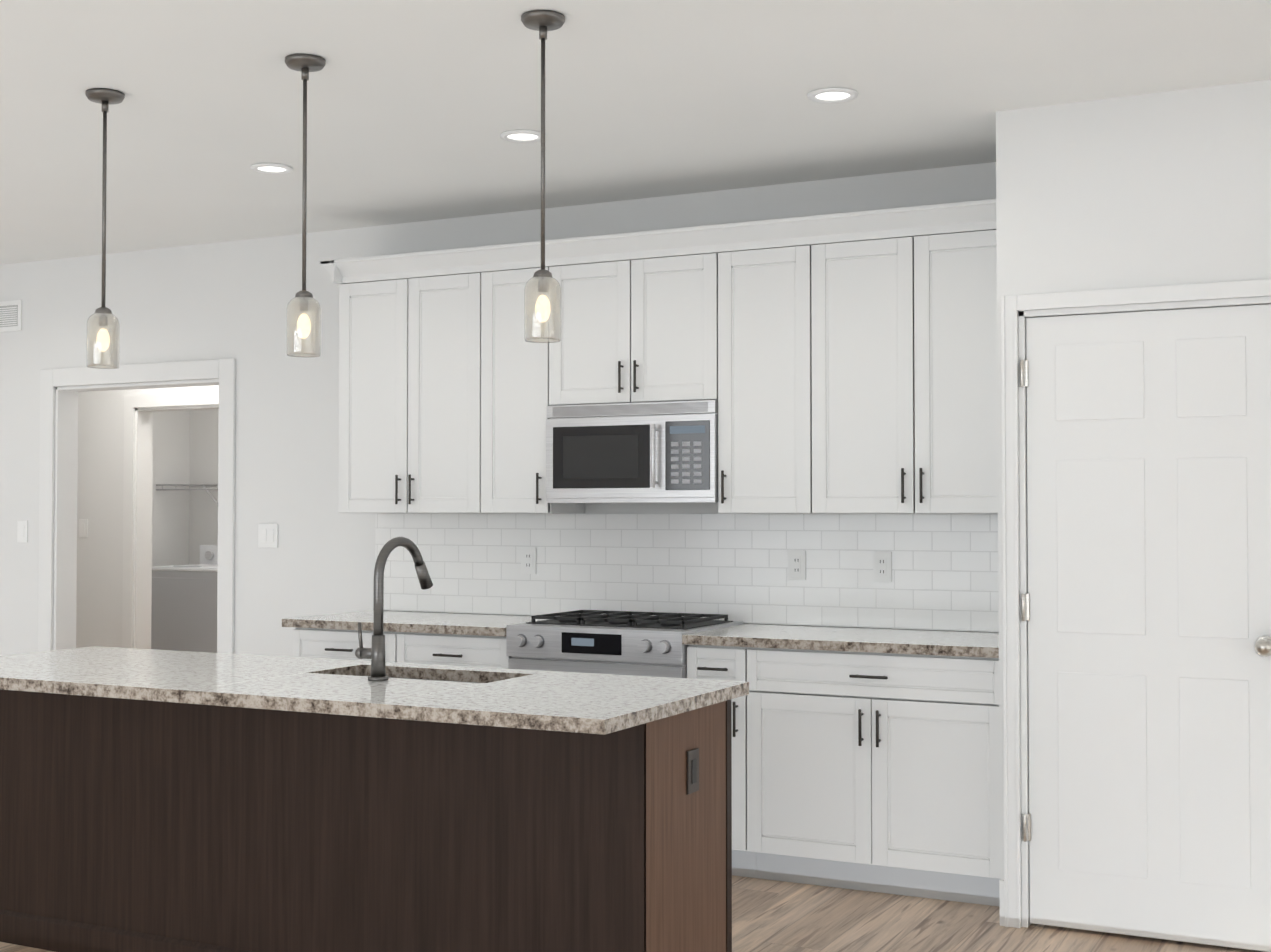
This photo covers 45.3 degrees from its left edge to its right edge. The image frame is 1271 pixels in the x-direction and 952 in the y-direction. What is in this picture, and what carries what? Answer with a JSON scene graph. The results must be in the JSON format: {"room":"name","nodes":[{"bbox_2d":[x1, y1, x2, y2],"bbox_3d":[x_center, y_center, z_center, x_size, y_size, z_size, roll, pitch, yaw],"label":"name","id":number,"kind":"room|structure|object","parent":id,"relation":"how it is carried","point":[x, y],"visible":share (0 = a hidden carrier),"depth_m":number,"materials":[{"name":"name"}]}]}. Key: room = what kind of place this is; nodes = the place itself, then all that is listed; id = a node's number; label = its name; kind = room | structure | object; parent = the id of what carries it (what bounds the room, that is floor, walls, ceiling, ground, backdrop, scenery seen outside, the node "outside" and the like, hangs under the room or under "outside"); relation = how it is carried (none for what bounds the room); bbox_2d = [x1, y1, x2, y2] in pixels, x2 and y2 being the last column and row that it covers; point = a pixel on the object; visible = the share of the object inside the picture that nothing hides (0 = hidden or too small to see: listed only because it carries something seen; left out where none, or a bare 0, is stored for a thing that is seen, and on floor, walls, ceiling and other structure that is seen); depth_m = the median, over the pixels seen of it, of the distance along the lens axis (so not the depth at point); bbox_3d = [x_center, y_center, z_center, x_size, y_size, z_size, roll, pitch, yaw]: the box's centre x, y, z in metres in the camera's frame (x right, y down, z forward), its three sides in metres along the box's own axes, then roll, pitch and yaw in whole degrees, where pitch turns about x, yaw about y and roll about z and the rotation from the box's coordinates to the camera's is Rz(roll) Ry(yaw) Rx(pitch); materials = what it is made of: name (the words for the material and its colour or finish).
{"room":"kitchen","nodes":[
{"label":"kitchen","id":0,"kind":"room"},
{"bbox_2d":[76,385,218,647],"bbox_3d":[-2.867,0.235,9.552,3.413,2.730,0.120,-1,-1,27],"label":"wall","id":1,"kind":"structure","parent":0,"point":[185,522],"depth_m":9.66,"materials":[{"name":"paint"}]},
{"bbox_2d":[79,519,87,536],"bbox_3d":[-3.564,0.337,9.827,0.075,0.118,0.009,-1,-1,27],"label":"light switch","id":2,"kind":"object","parent":1,"relation":"attached to","point":[83,527],"visible":1,"depth_m":9.82,"materials":[{"name":"white plastic"}]},
{"bbox_2d":[122,391,218,648],"bbox_3d":[-2.750,0.541,9.481,1.040,2.115,0.150,-1,-1,27],"label":"door frame","id":3,"kind":"structure","parent":1,"relation":"attached to","point":[139,410],"depth_m":9.64,"materials":[{"name":"white wood"}]},
{"bbox_2d":[156,484,217,505],"bbox_3d":[-2.138,0.206,11.132,3.289,0.311,0.370,-1,-1,27],"label":"wire shelf","id":4,"kind":"object","parent":1,"relation":"attached to","point":[203,488],"visible":0.15,"depth_m":11.59,"materials":[{"name":"grey metal"}]},
{"bbox_2d":[0,162,998,656],"bbox_3d":[-1.971,0.191,7.622,7.952,2.730,0.120,-1,-1,27],"label":"wall","id":5,"kind":"structure","parent":0,"point":[224,300],"depth_m":7.47,"materials":[{"name":"paint"}]},
{"bbox_2d":[0,300,21,331],"bbox_3d":[-3.669,-0.868,8.427,0.753,0.165,0.013,-1,-1,27],"label":"air vent","id":6,"kind":"object","parent":5,"relation":"in","point":[10,315],"visible":1,"depth_m":8.29,"materials":[{"name":"white plastic"}]},
{"bbox_2d":[17,521,27,541],"bbox_3d":[-3.310,0.300,8.221,0.075,0.118,0.009,-1,-1,27],"label":"light switch","id":7,"kind":"object","parent":5,"relation":"attached to","point":[22,531],"visible":1,"depth_m":8.22,"materials":[{"name":"white plastic"}]},
{"bbox_2d":[38,358,235,653],"bbox_3d":[-2.559,0.493,7.912,1.341,2.139,0.160,-1,-1,27],"label":"trim","id":8,"kind":"structure","parent":5,"relation":"attached to","point":[59,444],"depth_m":8.11,"materials":[{"name":"white wood"}]},
{"bbox_2d":[258,524,277,547],"bbox_3d":[-1.801,0.292,7.460,0.121,0.118,0.009,-1,-1,27],"label":"light switch","id":9,"kind":"object","parent":5,"relation":"attached to","point":[267,535],"visible":1,"depth_m":7.46,"materials":[{"name":"white plastic"}]},
{"bbox_2d":[333,245,492,512],"bbox_3d":[-0.906,-0.401,6.848,0.820,1.138,0.324,-1,-1,27],"label":"upper cabinet","id":10,"kind":"object","parent":5,"relation":"attached to","point":[416,329],"depth_m":6.69,"materials":[{"name":"white wood"}]},
{"bbox_2d":[493,239,584,512],"bbox_3d":[-0.444,-0.407,6.615,0.459,1.138,0.324,-1,-1,27],"label":"upper cabinet","id":11,"kind":"object","parent":5,"relation":"attached to","point":[526,375],"depth_m":6.46,"materials":[{"name":"white wood"}]},
{"bbox_2d":[561,225,720,404],"bbox_3d":[0.052,-0.638,6.370,0.774,0.686,0.324,-1,-1,27],"label":"upper cabinet","id":12,"kind":"object","parent":5,"relation":"attached to","point":[641,311],"depth_m":6.20,"materials":[{"name":"white wood"}]},
{"bbox_2d":[546,400,717,502],"bbox_3d":[0.037,-0.091,6.328,0.770,0.406,0.390,-1,-1,27],"label":"microwave","id":13,"kind":"object","parent":12,"relation":"attached to","point":[656,452],"visible":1,"depth_m":6.18,"materials":[{"name":"silver metal"}]},
{"bbox_2d":[375,514,998,631],"bbox_3d":[0.162,0.387,6.467,3.098,0.452,0.010,-1,-1,27],"label":"tile backsplash","id":14,"kind":"structure","parent":5,"relation":"attached to","point":[733,567],"depth_m":6.38,"materials":[{"name":"white tile"}]},
{"bbox_2d":[521,547,535,573],"bbox_3d":[-0.476,0.376,6.776,0.075,0.118,0.008,-1,-1,27],"label":"electrical outlet","id":15,"kind":"object","parent":14,"relation":"attached to","point":[528,560],"visible":1,"depth_m":6.77,"materials":[{"name":"white plastic"}]},
{"bbox_2d":[788,551,805,579],"bbox_3d":[0.658,0.363,6.204,0.075,0.118,0.008,-1,-1,27],"label":"electrical outlet","id":16,"kind":"object","parent":14,"relation":"attached to","point":[796,565],"visible":1,"depth_m":6.20,"materials":[{"name":"white plastic"}]},
{"bbox_2d":[873,552,891,581],"bbox_3d":[0.979,0.359,6.042,0.075,0.118,0.008,-1,-1,27],"label":"electrical outlet","id":17,"kind":"object","parent":14,"relation":"attached to","point":[882,566],"visible":1,"depth_m":6.04,"materials":[{"name":"white plastic"}]},
{"bbox_2d":[717,214,828,513],"bbox_3d":[0.573,-0.418,6.102,0.515,1.138,0.324,-1,-1,27],"label":"upper cabinet","id":18,"kind":"object","parent":5,"relation":"attached to","point":[773,409],"depth_m":5.94,"materials":[{"name":"white wood"}]},
{"bbox_2d":[829,199,997,513],"bbox_3d":[1.084,-0.424,5.844,0.874,1.138,0.324,-1,-1,27],"label":"upper cabinet","id":19,"kind":"object","parent":5,"relation":"attached to","point":[842,363],"depth_m":5.68,"materials":[{"name":"white wood"}]},
{"bbox_2d":[0,875,1264,951],"bbox_3d":[-1.578,1.534,4.077,12.780,0.120,13.000,-1,-1,27],"label":"floor","id":20,"kind":"structure","parent":0,"point":[774,916],"depth_m":5.02,"materials":[{"name":"brown wood"}]},
{"bbox_2d":[151,545,217,652],"bbox_3d":[-3.094,1.080,11.263,0.756,1.120,0.756,-1,-1,27],"label":"washer","id":21,"kind":"object","parent":20,"relation":"on","point":[184,609],"visible":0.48,"depth_m":10.93,"materials":[{"name":"grey metal"}]},
{"bbox_2d":[0,690,731,951],"bbox_3d":[-0.945,1.062,4.661,2.475,0.852,0.576,-1,-1,27],"label":"kitchen island","id":22,"kind":"object","parent":20,"relation":"on","point":[152,800],"depth_m":4.30,"materials":[{"name":"brown wood"}]},
{"bbox_2d":[0,646,748,737],"bbox_3d":[-1.021,0.616,4.572,2.574,0.036,0.888,-1,-1,27],"label":"island countertop","id":23,"kind":"structure","parent":22,"relation":"on","point":[556,702],"depth_m":4.27,"materials":[{"name":"grey stone"}]},
{"bbox_2d":[355,537,432,680],"bbox_3d":[-0.718,0.388,4.545,0.110,0.414,0.292,-1,-1,27],"label":"faucet","id":24,"kind":"object","parent":23,"relation":"on","point":[375,653],"visible":1,"depth_m":4.42,"materials":[{"name":"metal"}]},
{"bbox_2d":[352,670,495,681],"bbox_3d":[-0.654,0.732,4.615,0.664,0.218,0.304,-1,-1,27],"label":"sink","id":25,"kind":"object","parent":23,"relation":"in","point":[451,677],"depth_m":4.76,"materials":[{"name":"silver metal"}]},
{"bbox_2d":[282,610,548,668],"bbox_3d":[-0.883,1.076,6.622,1.132,0.914,0.646,-1,-1,27],"label":"base cabinet","id":26,"kind":"object","parent":20,"relation":"on","point":[458,639],"visible":0.27,"depth_m":6.38,"materials":[{"name":"white wood"}]},
{"bbox_2d":[506,610,743,677],"bbox_3d":[-0.046,1.035,6.156,0.774,0.935,0.659,-1,-1,27],"label":"range","id":27,"kind":"object","parent":20,"relation":"on","point":[615,642],"visible":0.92,"depth_m":5.95,"materials":[{"name":"silver metal"}]},
{"bbox_2d":[682,624,999,906],"bbox_3d":[0.861,1.056,5.742,1.211,0.914,0.646,-1,-1,27],"label":"base cabinet","id":28,"kind":"object","parent":20,"relation":"on","point":[865,759],"visible":0.81,"depth_m":5.46,"materials":[{"name":"white wood"}]},
{"bbox_2d":[0,0,1270,264],"bbox_3d":[-1.578,-1.315,4.142,12.780,0.120,13.000,-1,-1,27],"label":"ceiling","id":29,"kind":"structure","parent":0,"point":[416,108],"depth_m":4.93,"materials":[{"name":"paint"}]},
{"bbox_2d":[85,88,124,368],"bbox_3d":[-1.712,-0.792,4.904,0.120,0.886,0.120,-1,-1,27],"label":"pendant light","id":30,"kind":"object","parent":29,"relation":"hanging from","point":[104,97],"visible":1,"depth_m":4.89,"materials":[{"name":"clear glass"}]},
{"bbox_2d":[250,163,292,173],"bbox_3d":[-1.429,-1.206,5.981,0.164,0.008,0.164,-1,-1,27],"label":"recessed light","id":31,"kind":"object","parent":29,"relation":"in","point":[271,168],"visible":0.96,"depth_m":5.98,"materials":[{"name":"white plastic"}]},
{"bbox_2d":[285,54,325,356],"bbox_3d":[-0.987,-0.801,4.538,0.120,0.886,0.120,-1,-1,27],"label":"pendant light","id":32,"kind":"object","parent":29,"relation":"hanging from","point":[304,64],"visible":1,"depth_m":4.52,"materials":[{"name":"clear glass"}]},
{"bbox_2d":[500,130,545,142],"bbox_3d":[-0.405,-1.218,5.464,0.164,0.008,0.164,-1,-1,27],"label":"recessed light","id":33,"kind":"object","parent":29,"relation":"in","point":[523,136],"visible":0.92,"depth_m":5.45,"materials":[{"name":"white plastic"}]},
{"bbox_2d":[521,10,564,342],"bbox_3d":[-0.252,-0.810,4.145,0.120,0.886,0.120,-1,-1,27],"label":"pendant light","id":34,"kind":"object","parent":29,"relation":"hanging from","point":[542,22],"visible":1,"depth_m":4.12,"materials":[{"name":"clear glass"}]},
{"bbox_2d":[807,87,857,102],"bbox_3d":[0.638,-1.231,4.927,0.164,0.008,0.164,-1,-1,27],"label":"recessed light","id":35,"kind":"object","parent":29,"relation":"in","point":[832,95],"visible":0.96,"depth_m":4.92,"materials":[{"name":"white plastic"}]},
{"bbox_2d":[996,79,1270,904],"bbox_3d":[3.097,0.113,4.238,4.148,2.730,0.120,-1,-1,27],"label":"wall","id":36,"kind":"structure","parent":0,"point":[1161,188],"depth_m":4.94,"materials":[{"name":"paint"}]},
{"bbox_2d":[999,879,1004,925],"bbox_3d":[3.066,1.401,4.147,4.144,0.150,0.014,-1,-1,27],"label":"baseboard","id":37,"kind":"structure","parent":36,"relation":"attached to","point":[1001,888],"depth_m":5.07,"materials":[{"name":"white wood"}]},
{"bbox_2d":[1001,279,1270,951],"bbox_3d":[1.662,0.442,4.912,0.932,2.102,0.196,-1,-1,27],"label":"door","id":38,"kind":"structure","parent":36,"relation":"attached to","point":[1136,465],"depth_m":4.92,"materials":[{"name":"white wood"}]}
]}

